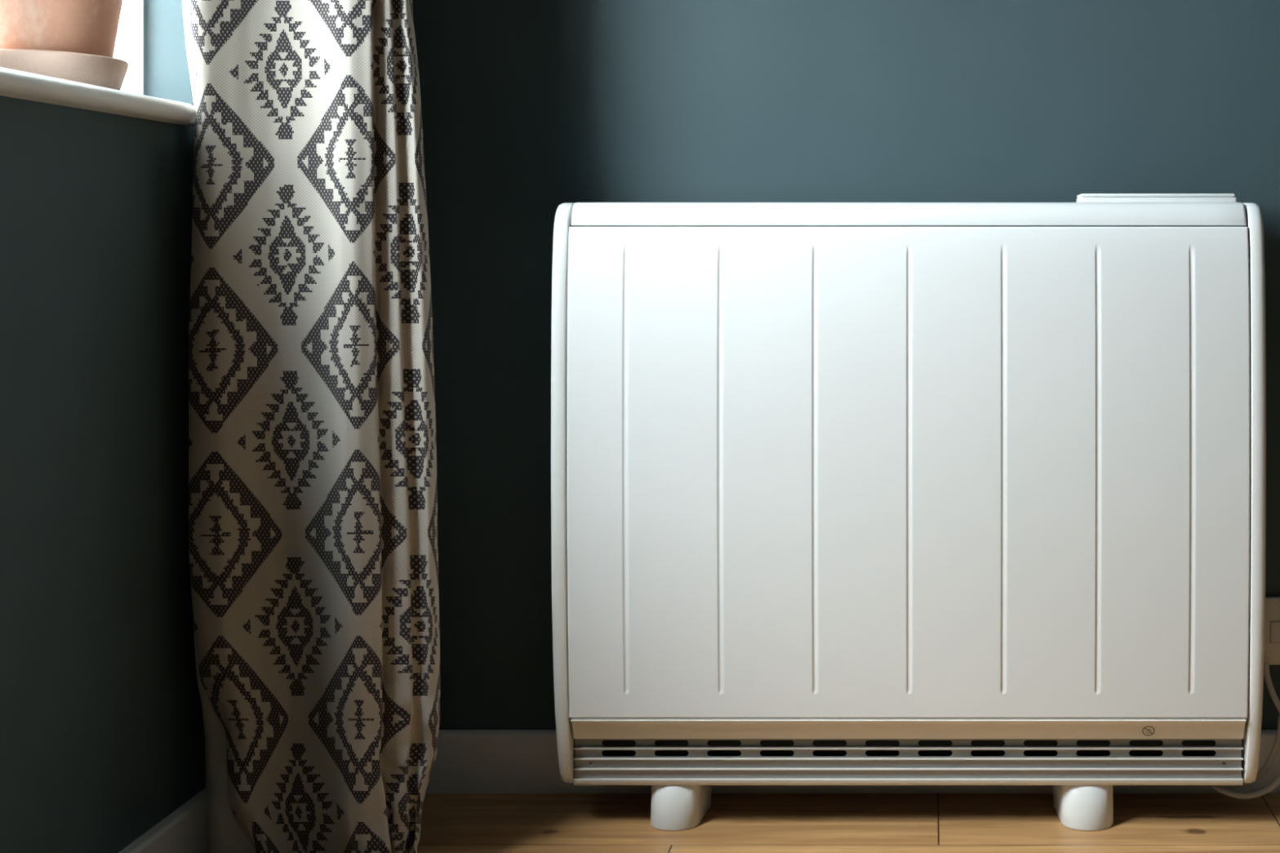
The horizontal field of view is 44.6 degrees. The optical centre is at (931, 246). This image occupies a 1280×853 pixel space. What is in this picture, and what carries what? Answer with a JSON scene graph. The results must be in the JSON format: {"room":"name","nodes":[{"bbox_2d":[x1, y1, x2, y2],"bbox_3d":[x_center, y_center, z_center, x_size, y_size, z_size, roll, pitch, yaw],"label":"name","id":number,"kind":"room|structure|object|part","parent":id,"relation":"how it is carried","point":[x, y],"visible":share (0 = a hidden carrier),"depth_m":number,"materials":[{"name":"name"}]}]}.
{"room":"living room","nodes":[
{"label":"living room","id":0,"kind":"room"},
{"bbox_2d":[0,0,205,852],"bbox_3d":[-0.979,-0.457,0.420,0.183,2.400,3.300,0,0,0],"label":"wall","id":1,"kind":"structure","parent":0,"point":[102,734],"depth_m":1.61,"materials":[{"name":"teal paint"}]},
{"bbox_2d":[0,0,195,126],"bbox_3d":[-0.950,-0.701,1.343,0.200,1.113,0.946,0,0,0],"label":"window","id":2,"kind":"structure","parent":1,"relation":"in","point":[131,100],"depth_m":1.62,"materials":[{"name":"white"}]},
{"bbox_2d":[0,48,128,89],"bbox_3d":[-0.955,-0.184,1.625,0.164,0.036,0.164,0,0,0],"label":"saucer","id":3,"kind":"object","parent":2,"relation":"on","point":[103,71],"visible":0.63,"depth_m":1.57,"materials":[{"name":"ceramic"}]},
{"bbox_2d":[0,0,123,57],"bbox_3d":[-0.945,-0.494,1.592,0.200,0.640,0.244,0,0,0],"label":"plant pot","id":4,"kind":"object","parent":3,"relation":"on","point":[78,26],"visible":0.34,"depth_m":1.57,"materials":[{"name":"ceramic"}]},
{"bbox_3d":[-0.950,-0.155,1.343,0.200,0.022,0.946,0,0,0],"label":"sill","id":5,"kind":"part","parent":2,"relation":"part of","materials":[{"name":"paint"}]},
{"bbox_3d":[-0.994,-0.712,1.343,0.096,1.091,0.946,0,0,0],"label":"frame","id":6,"kind":"part","parent":2,"relation":"part of","materials":[{"name":"white"}]},
{"bbox_2d":[118,787,207,852],"bbox_3d":[-0.879,0.702,0.412,0.016,0.082,3.284,0,0,0],"label":"baseboard","id":7,"kind":"structure","parent":1,"relation":"attached to","point":[184,830],"depth_m":1.76,"materials":[{"name":"white"}]},
{"bbox_2d":[182,0,439,852],"bbox_3d":[-0.737,-0.279,1.791,0.294,2.181,0.185,0,0,-20],"label":"curtain","id":8,"kind":"object","parent":1,"relation":"hanging from","point":[313,534],"visible":1,"depth_m":1.75,"materials":[{"name":"fabric"}]},
{"bbox_2d":[412,0,1279,729],"bbox_3d":[0.615,-0.457,2.120,3.370,2.400,0.100,0,0,0],"label":"wall","id":9,"kind":"structure","parent":0,"point":[530,108],"depth_m":2.07,"materials":[{"name":"teal paint"}]},
{"bbox_2d":[425,729,1279,793],"bbox_3d":[0.656,0.702,2.062,3.087,0.082,0.016,0,0,0],"label":"baseboard","id":10,"kind":"structure","parent":9,"relation":"attached to","point":[467,761],"depth_m":2.05,"materials":[{"name":"white"}]},
{"bbox_2d":[1263,596,1279,665],"bbox_3d":[0.487,0.524,2.064,0.086,0.092,0.012,0,0,0],"label":"power outlet","id":11,"kind":"object","parent":9,"relation":"attached to","point":[1272,619],"visible":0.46,"depth_m":2.06,"materials":[{"name":"white plastic"}]},
{"bbox_2d":[417,793,1279,852],"bbox_3d":[0.615,0.773,0.420,3.370,0.060,3.500,0,0,0],"label":"floor","id":12,"kind":"structure","parent":0,"point":[451,823],"depth_m":1.94,"materials":[{"name":"brown wood"}]},
{"bbox_2d":[551,193,1266,831],"bbox_3d":[-0.029,0.337,1.980,0.897,0.812,0.180,0,0,0],"label":"heater","id":13,"kind":"object","parent":12,"relation":"on","point":[842,493],"visible":1,"depth_m":1.90,"materials":[{"name":"white plastic"}]},
{"bbox_3d":[-0.468,0.316,1.965,0.020,0.745,0.150,0,0,0],"label":"panel","id":14,"kind":"part","parent":13,"relation":"part of","materials":[{"name":"white plastic"}]},
{"bbox_3d":[-0.029,0.686,1.937,0.854,0.013,0.016,0,0,0],"label":"rail","id":15,"kind":"part","parent":13,"relation":"part of","materials":[{"name":"metal"}]},
{"bbox_3d":[-0.029,0.657,1.935,0.852,0.059,0.001,0,0,0],"label":"slotted plate","id":16,"kind":"part","parent":13,"relation":"part of","materials":[{"name":"grey metal"}]},
{"bbox_3d":[-0.029,0.314,1.997,0.857,0.737,0.098,0,0,0],"label":"casing","id":17,"kind":"part","parent":13,"relation":"part of","materials":[{"name":"metal"}]},
{"bbox_3d":[0.295,-0.067,2.000,0.201,0.004,0.060,0,0,0],"label":"lid","id":18,"kind":"part","parent":13,"relation":"part of","materials":[{"name":"white plastic"}]},
{"bbox_3d":[0.297,-0.061,2.002,0.205,0.011,0.060,0,0,0],"label":"control panel","id":19,"kind":"part","parent":13,"relation":"part of","materials":[{"name":"white plastic"}]},
{"bbox_2d":[1211,663,1279,799],"bbox_3d":[0.429,0.646,2.018,0.113,0.164,0.060,0,0,-13],"label":"power cable","id":20,"kind":"object","parent":13,"relation":"attached to","point":[1266,766],"visible":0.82,"depth_m":2.03,"materials":[{"name":"plastic"}]},
{"bbox_3d":[0.410,0.316,1.965,0.020,0.745,0.150,0,0,0],"label":"panel","id":21,"kind":"part","parent":13,"relation":"part of","materials":[{"name":"white plastic"}]}
]}

